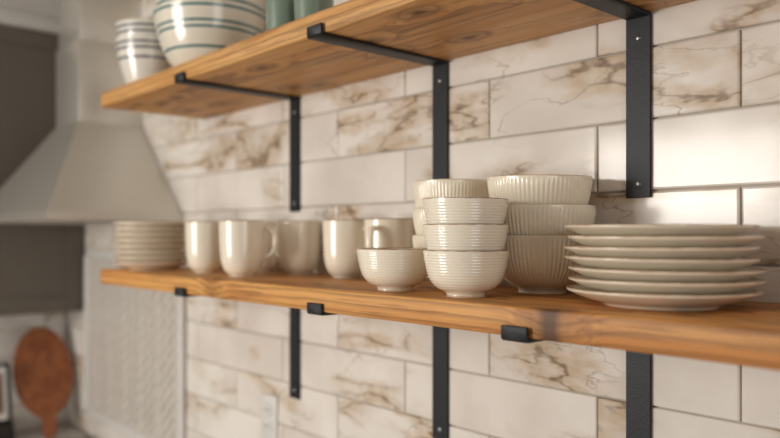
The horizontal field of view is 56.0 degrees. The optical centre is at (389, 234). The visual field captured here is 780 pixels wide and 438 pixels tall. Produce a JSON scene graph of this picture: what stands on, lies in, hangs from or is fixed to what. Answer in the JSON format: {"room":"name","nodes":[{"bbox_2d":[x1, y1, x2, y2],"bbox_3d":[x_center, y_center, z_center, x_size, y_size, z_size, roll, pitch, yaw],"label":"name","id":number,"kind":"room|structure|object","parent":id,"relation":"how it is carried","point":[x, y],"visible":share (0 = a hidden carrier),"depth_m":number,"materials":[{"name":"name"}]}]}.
{"room":"kitchen","nodes":[
{"label":"kitchen","id":0,"kind":"room"},
{"bbox_2d":[0,0,58,17],"bbox_3d":[-1.070,-0.840,-0.160,4.000,0.100,5.000,0,0,-42],"label":"ceiling","id":1,"kind":"structure","parent":0,"point":[43,7],"depth_m":2.53,"materials":[{"name":"white paint"}]},
{"bbox_2d":[0,312,68,431],"bbox_3d":[-2.757,0.430,1.631,3.906,2.440,0.120,0,0,-42],"label":"wall","id":2,"kind":"structure","parent":0,"point":[66,313],"depth_m":2.89,"materials":[{"name":"paint"}]},
{"bbox_2d":[0,312,64,430],"bbox_3d":[-1.868,0.505,2.350,1.590,0.470,0.006,0,0,-42],"label":"tile backsplash","id":3,"kind":"structure","parent":2,"relation":"attached to","point":[9,339],"depth_m":2.77,"materials":[{"name":"white tile"}]},
{"bbox_2d":[0,25,82,315],"bbox_3d":[-1.782,-0.225,2.297,1.546,1.020,0.198,0,0,-42],"label":"upper cabinet","id":4,"kind":"object","parent":2,"relation":"attached to","point":[41,265],"visible":0.5,"depth_m":2.62,"materials":[{"name":"grey paint"}]},
{"bbox_2d":[0,7,58,34],"bbox_3d":[-1.781,-0.762,2.281,1.566,0.054,0.223,0,0,-42],"label":"trim","id":5,"kind":"structure","parent":4,"relation":"on","point":[9,17],"depth_m":2.59,"materials":[{"name":"white paint"}]},
{"bbox_2d":[69,21,779,437],"bbox_3d":[0.384,0.430,1.159,0.114,2.440,5.000,0,0,-42],"label":"wall","id":6,"kind":"structure","parent":0,"point":[741,186],"depth_m":1.24,"materials":[{"name":"concrete"}]},
{"bbox_2d":[0,0,181,223],"bbox_3d":[-1.005,-0.414,2.316,0.376,0.748,0.758,0,0,-42],"label":"range hood","id":7,"kind":"object","parent":6,"relation":"attached to","point":[98,165],"visible":0.91,"depth_m":2.24,"materials":[{"name":"metal"}]},
{"bbox_2d":[68,0,779,437],"bbox_3d":[0.377,-0.025,1.077,0.006,1.530,4.890,0,0,-42],"label":"tile backsplash","id":8,"kind":"structure","parent":6,"relation":"attached to","point":[734,147],"depth_m":1.30,"materials":[{"name":"white tile"}]},
{"bbox_2d":[84,250,186,437],"bbox_3d":[-0.866,0.359,2.432,0.016,0.607,0.786,0,0,-42],"label":"mosaic panel","id":9,"kind":"object","parent":8,"relation":"attached to","point":[135,356],"visible":0.84,"depth_m":2.42,"materials":[{"name":"tile"}]},
{"bbox_2d":[174,72,299,211],"bbox_3d":[-0.333,-0.197,1.634,0.297,0.284,0.039,0,0,-42],"label":"shelf bracket","id":10,"kind":"object","parent":8,"relation":"attached to","point":[179,78],"visible":1,"depth_m":1.72,"materials":[{"name":"metal"}]},
{"bbox_2d":[174,287,299,399],"bbox_3d":[-0.333,0.248,1.634,0.297,0.276,0.039,0,0,-42],"label":"shelf bracket","id":11,"kind":"object","parent":8,"relation":"attached to","point":[178,291],"visible":0.54,"depth_m":1.73,"materials":[{"name":"metal"}]},
{"bbox_2d":[261,392,277,437],"bbox_3d":[-0.300,0.452,1.813,0.010,0.116,0.072,0,0,-42],"label":"wall outlet","id":12,"kind":"object","parent":8,"relation":"attached to","point":[269,403],"visible":1,"depth_m":1.80,"materials":[{"name":"plastic"}]},
{"bbox_2d":[307,22,448,178],"bbox_3d":[-0.013,-0.197,1.281,0.297,0.284,0.039,0,0,-42],"label":"shelf bracket","id":13,"kind":"object","parent":8,"relation":"attached to","point":[440,67],"visible":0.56,"depth_m":1.37,"materials":[{"name":"metal"}]},
{"bbox_2d":[101,0,695,118],"bbox_3d":[0.253,-0.344,0.992,0.292,0.037,2.630,0,0,-42],"label":"wooden shelf","id":14,"kind":"object","parent":13,"relation":"on","point":[282,59],"visible":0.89,"depth_m":1.28,"materials":[{"name":"brown wood"}]},
{"bbox_2d":[115,35,171,83],"bbox_3d":[-0.612,-0.424,1.866,0.166,0.125,0.166,0,0,1],"label":"bowl","id":15,"kind":"object","parent":14,"relation":"on","point":[139,56],"visible":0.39,"depth_m":1.80,"materials":[{"name":"ceramic"}]},
{"bbox_2d":[115,18,157,37],"bbox_3d":[-0.612,-0.465,1.866,0.166,0.125,0.166,0,0,-30],"label":"bowl","id":16,"kind":"object","parent":15,"relation":"in","point":[138,26],"visible":0.25,"depth_m":1.79,"materials":[{"name":"ceramic"}]},
{"bbox_2d":[153,0,265,66],"bbox_3d":[-0.419,-0.437,1.717,0.262,0.150,0.262,0,0,-42],"label":"mixing bowl","id":17,"kind":"object","parent":14,"relation":"on","point":[187,30],"visible":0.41,"depth_m":1.61,"materials":[{"name":"ceramic"}]},
{"bbox_2d":[155,0,266,13],"bbox_3d":[-0.419,-0.487,1.717,0.262,0.150,0.262,0,0,-10],"label":"mixing bowl","id":18,"kind":"object","parent":17,"relation":"on","point":[260,5],"visible":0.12,"depth_m":1.66,"materials":[{"name":"ceramic"}]},
{"bbox_2d":[266,0,294,30],"bbox_3d":[-0.203,-0.405,1.415,0.074,0.085,0.074,0,0,-42],"label":"tumbler","id":19,"kind":"object","parent":14,"relation":"on","point":[278,12],"visible":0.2,"depth_m":1.38,"materials":[{"name":"glass"}]},
{"bbox_2d":[294,0,333,19],"bbox_3d":[-0.140,-0.405,1.345,0.074,0.085,0.074,0,0,-42],"label":"tumbler","id":20,"kind":"object","parent":14,"relation":"on","point":[302,8],"visible":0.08,"depth_m":1.31,"materials":[{"name":"glass"}]},
{"bbox_2d":[307,302,448,437],"bbox_3d":[-0.013,0.248,1.281,0.297,0.276,0.039,0,0,-42],"label":"shelf bracket","id":21,"kind":"object","parent":8,"relation":"attached to","point":[440,335],"visible":0.54,"depth_m":1.37,"materials":[{"name":"metal"}]},
{"bbox_2d":[501,325,651,437],"bbox_3d":[0.258,0.248,0.982,0.297,0.276,0.039,0,0,-42],"label":"shelf bracket","id":22,"kind":"object","parent":8,"relation":"attached to","point":[638,364],"visible":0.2,"depth_m":1.07,"materials":[{"name":"metal"}]},
{"bbox_2d":[100,266,779,370],"bbox_3d":[0.253,0.105,0.992,0.292,0.037,2.630,0,0,-42],"label":"wooden shelf","id":23,"kind":"object","parent":22,"relation":"on","point":[744,333],"visible":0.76,"depth_m":0.91,"materials":[{"name":"brown wood"}]},
{"bbox_2d":[112,260,187,269],"bbox_3d":[-0.602,0.076,1.855,0.188,0.022,0.188,0,0,-42],"label":"plate","id":24,"kind":"object","parent":23,"relation":"on","point":[130,265],"visible":0.85,"depth_m":1.79,"materials":[{"name":"beige ceramic"}]},
{"bbox_2d":[113,255,186,261],"bbox_3d":[-0.601,0.062,1.855,0.188,0.022,0.188,0,0,43],"label":"plate","id":25,"kind":"object","parent":24,"relation":"on","point":[119,257],"visible":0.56,"depth_m":1.78,"materials":[{"name":"beige ceramic"}]},
{"bbox_2d":[113,249,185,255],"bbox_3d":[-0.602,0.048,1.858,0.188,0.022,0.188,0,0,2],"label":"plate","id":26,"kind":"object","parent":25,"relation":"on","point":[183,251],"visible":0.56,"depth_m":1.78,"materials":[{"name":"beige ceramic"}]},
{"bbox_2d":[112,244,185,250],"bbox_3d":[-0.604,0.034,1.855,0.188,0.022,0.188,0,0,-1],"label":"plate","id":27,"kind":"object","parent":26,"relation":"on","point":[118,246],"visible":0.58,"depth_m":1.78,"materials":[{"name":"beige ceramic"}]},
{"bbox_2d":[113,239,184,244],"bbox_3d":[-0.602,0.020,1.857,0.188,0.022,0.188,0,0,19],"label":"plate","id":28,"kind":"object","parent":27,"relation":"on","point":[121,241],"visible":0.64,"depth_m":1.78,"materials":[{"name":"beige ceramic"}]},
{"bbox_2d":[113,233,184,238],"bbox_3d":[-0.602,0.006,1.857,0.188,0.022,0.188,0,0,-44],"label":"plate","id":29,"kind":"object","parent":28,"relation":"on","point":[120,235],"visible":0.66,"depth_m":1.78,"materials":[{"name":"beige ceramic"}]},
{"bbox_2d":[113,227,184,232],"bbox_3d":[-0.602,-0.008,1.857,0.188,0.022,0.188,0,0,19],"label":"plate","id":30,"kind":"object","parent":29,"relation":"on","point":[119,229],"visible":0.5,"depth_m":1.78,"materials":[{"name":"beige ceramic"}]},
{"bbox_2d":[113,221,184,227],"bbox_3d":[-0.601,-0.022,1.855,0.188,0.022,0.188,0,0,11],"label":"plate","id":31,"kind":"object","parent":30,"relation":"on","point":[134,223],"visible":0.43,"depth_m":1.78,"materials":[{"name":"beige ceramic"}]},
{"bbox_2d":[185,221,221,272],"bbox_3d":[-0.417,0.028,1.706,0.115,0.118,0.096,0,0,-18],"label":"coffee mug","id":32,"kind":"object","parent":23,"relation":"on","point":[201,237],"visible":0.8,"depth_m":1.66,"materials":[{"name":"beige ceramic"}]},
{"bbox_2d":[219,220,277,276],"bbox_3d":[-0.304,0.028,1.559,0.115,0.118,0.096,0,0,-25],"label":"coffee mug","id":33,"kind":"object","parent":23,"relation":"on","point":[242,242],"visible":1,"depth_m":1.52,"materials":[{"name":"beige ceramic"}]},
{"bbox_2d":[259,222,277,271],"bbox_3d":[-0.319,0.028,1.743,0.115,0.118,0.096,0,0,-6],"label":"coffee mug","id":34,"kind":"object","parent":23,"relation":"on","point":[268,265],"visible":0.3,"depth_m":1.71,"materials":[{"name":"beige ceramic"}]},
{"bbox_2d":[273,221,319,274],"bbox_3d":[-0.211,0.028,1.620,0.115,0.118,0.096,0,0,4],"label":"coffee mug","id":35,"kind":"object","parent":23,"relation":"on","point":[298,248],"visible":0.98,"depth_m":1.58,"materials":[{"name":"beige ceramic"}]},
{"bbox_2d":[323,219,364,277],"bbox_3d":[-0.087,0.028,1.489,0.096,0.118,0.115,0,0,-18],"label":"coffee mug","id":36,"kind":"object","parent":23,"relation":"on","point":[341,237],"visible":0.77,"depth_m":1.46,"materials":[{"name":"beige ceramic"}]},
{"bbox_2d":[364,218,414,247],"bbox_3d":[-0.010,0.028,1.393,0.116,0.118,0.096,0,0,-27],"label":"coffee mug","id":37,"kind":"object","parent":23,"relation":"on","point":[379,232],"visible":0.38,"depth_m":1.35,"materials":[{"name":"beige ceramic"}]},
{"bbox_2d":[356,248,427,291],"bbox_3d":[0.008,0.054,1.149,0.122,0.066,0.122,0,0,-10],"label":"rice bowl","id":38,"kind":"object","parent":23,"relation":"on","point":[388,269],"visible":0.9,"depth_m":1.10,"materials":[{"name":"beige ceramic"}]},
{"bbox_2d":[412,235,428,278],"bbox_3d":[0.107,0.043,1.251,0.138,0.087,0.138,0,0,0],"label":"bowl","id":39,"kind":"object","parent":23,"relation":"on","point":[418,240],"visible":0.02,"depth_m":1.22,"materials":[{"name":"beige ceramic"}]},
{"bbox_2d":[412,208,426,234],"bbox_3d":[0.107,-0.002,1.251,0.138,0.087,0.138,0,0,13],"label":"bowl","id":40,"kind":"object","parent":39,"relation":"on","point":[419,219],"visible":0.1,"depth_m":1.22,"materials":[{"name":"beige ceramic"}]},
{"bbox_2d":[413,179,489,207],"bbox_3d":[0.108,-0.047,1.252,0.138,0.088,0.138,0,0,-28],"label":"bowl","id":41,"kind":"object","parent":40,"relation":"on","point":[431,188],"visible":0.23,"depth_m":1.19,"materials":[{"name":"beige ceramic"}]},
{"bbox_2d":[423,249,508,297],"bbox_3d":[0.107,0.054,1.038,0.122,0.066,0.122,0,0,20],"label":"rice bowl","id":42,"kind":"object","parent":23,"relation":"on","point":[460,274],"visible":1,"depth_m":0.99,"materials":[{"name":"beige ceramic"}]},
{"bbox_2d":[422,224,508,250],"bbox_3d":[0.107,0.018,1.039,0.122,0.066,0.122,0,0,-19],"label":"rice bowl","id":43,"kind":"object","parent":42,"relation":"on","point":[444,237],"visible":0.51,"depth_m":0.99,"materials":[{"name":"beige ceramic"}]},
{"bbox_2d":[422,197,508,223],"bbox_3d":[0.107,-0.018,1.041,0.122,0.067,0.122,0,0,33],"label":"rice bowl","id":44,"kind":"object","parent":43,"relation":"on","point":[437,210],"visible":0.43,"depth_m":0.99,"materials":[{"name":"beige ceramic"}]},
{"bbox_2d":[504,235,582,293],"bbox_3d":[0.231,0.043,1.111,0.157,0.087,0.157,0,0,-13],"label":"bowl","id":45,"kind":"object","parent":23,"relation":"on","point":[537,264],"visible":0.66,"depth_m":1.05,"materials":[{"name":"beige ceramic"}]},
{"bbox_2d":[504,204,595,234],"bbox_3d":[0.231,-0.001,1.111,0.157,0.087,0.157,0,0,9],"label":"bowl","id":46,"kind":"object","parent":45,"relation":"on","point":[522,219],"visible":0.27,"depth_m":1.04,"materials":[{"name":"beige ceramic"}]},
{"bbox_2d":[487,175,592,204],"bbox_3d":[0.226,-0.045,1.112,0.157,0.091,0.157,0,0,8],"label":"bowl","id":47,"kind":"object","parent":46,"relation":"on","point":[519,189],"visible":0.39,"depth_m":1.04,"materials":[{"name":"beige ceramic"}]},
{"bbox_2d":[566,284,763,310],"bbox_3d":[0.336,0.076,0.911,0.228,0.022,0.228,0,0,-42],"label":"dinner plate","id":48,"kind":"object","parent":23,"relation":"on","point":[623,300],"visible":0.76,"depth_m":0.83,"materials":[{"name":"beige ceramic"}]},
{"bbox_2d":[568,274,765,294],"bbox_3d":[0.338,0.063,0.908,0.228,0.022,0.228,0,0,5],"label":"dinner plate","id":49,"kind":"object","parent":48,"relation":"on","point":[659,288],"visible":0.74,"depth_m":0.82,"materials":[{"name":"beige ceramic"}]},
{"bbox_2d":[568,264,765,282],"bbox_3d":[0.338,0.050,0.908,0.228,0.022,0.228,0,0,8],"label":"dinner plate","id":50,"kind":"object","parent":49,"relation":"on","point":[738,275],"visible":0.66,"depth_m":0.82,"materials":[{"name":"beige ceramic"}]},
{"bbox_2d":[564,254,760,271],"bbox_3d":[0.334,0.037,0.912,0.228,0.022,0.228,0,0,-20],"label":"dinner plate","id":51,"kind":"object","parent":50,"relation":"on","point":[677,265],"visible":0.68,"depth_m":0.82,"materials":[{"name":"beige ceramic"}]},
{"bbox_2d":[564,245,760,259],"bbox_3d":[0.334,0.024,0.912,0.228,0.022,0.228,0,0,-10],"label":"dinner plate","id":52,"kind":"object","parent":51,"relation":"on","point":[709,253],"visible":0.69,"depth_m":0.82,"materials":[{"name":"beige ceramic"}]},
{"bbox_2d":[567,235,764,246],"bbox_3d":[0.338,0.011,0.910,0.228,0.022,0.228,0,0,24],"label":"dinner plate","id":53,"kind":"object","parent":52,"relation":"on","point":[742,240],"visible":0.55,"depth_m":0.82,"materials":[{"name":"beige ceramic"}]},
{"bbox_2d":[564,224,759,235],"bbox_3d":[0.335,-0.002,0.915,0.228,0.022,0.228,0,0,0],"label":"dinner plate","id":54,"kind":"object","parent":53,"relation":"on","point":[583,229],"visible":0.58,"depth_m":0.82,"materials":[{"name":"beige ceramic"}]},
{"bbox_2d":[573,0,651,197],"bbox_3d":[0.258,-0.197,0.982,0.297,0.284,0.039,0,0,-42],"label":"shelf bracket","id":55,"kind":"object","parent":8,"relation":"attached to","point":[638,20],"visible":1,"depth_m":1.07,"materials":[{"name":"metal"}]},
{"bbox_3d":[-1.070,1.700,-0.160,4.000,0.100,5.000,0,0,-42],"label":"floor","id":56,"kind":"structure","parent":0,"visible":0},
{"bbox_2d":[14,424,85,437],"bbox_3d":[-1.918,1.195,2.164,1.926,0.910,0.213,0,0,-42],"label":"countertop","id":57,"kind":"structure","parent":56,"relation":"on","point":[63,430],"depth_m":2.73,"materials":[{"name":"white stone"}]},
{"bbox_2d":[0,422,13,437],"bbox_3d":[-1.463,0.702,2.578,0.215,0.074,0.185,0,0,-42],"label":"box","id":58,"kind":"object","parent":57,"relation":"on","point":[6,429],"visible":0.77,"depth_m":2.57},
{"bbox_2d":[0,362,12,423],"bbox_3d":[-1.410,0.560,2.560,0.156,0.209,0.052,0,0,-42],"label":"picture frame","id":59,"kind":"object","parent":58,"relation":"on","point":[5,382],"visible":1,"depth_m":2.60,"materials":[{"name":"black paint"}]},
{"bbox_2d":[0,373,3,413],"bbox_3d":[-1.408,0.559,2.558,0.104,0.140,0.002,0,-10,-42],"label":"print","id":60,"kind":"object","parent":59,"relation":"attached to","point":[1,385],"depth_m":2.59},
{"bbox_2d":[12,327,72,437],"bbox_3d":[-1.288,0.543,2.724,0.163,0.391,0.187,0,0,12],"label":"wooden serving board","id":61,"kind":"object","parent":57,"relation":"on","point":[42,368],"visible":1,"depth_m":2.71,"materials":[{"name":"brown wood"}]}
]}

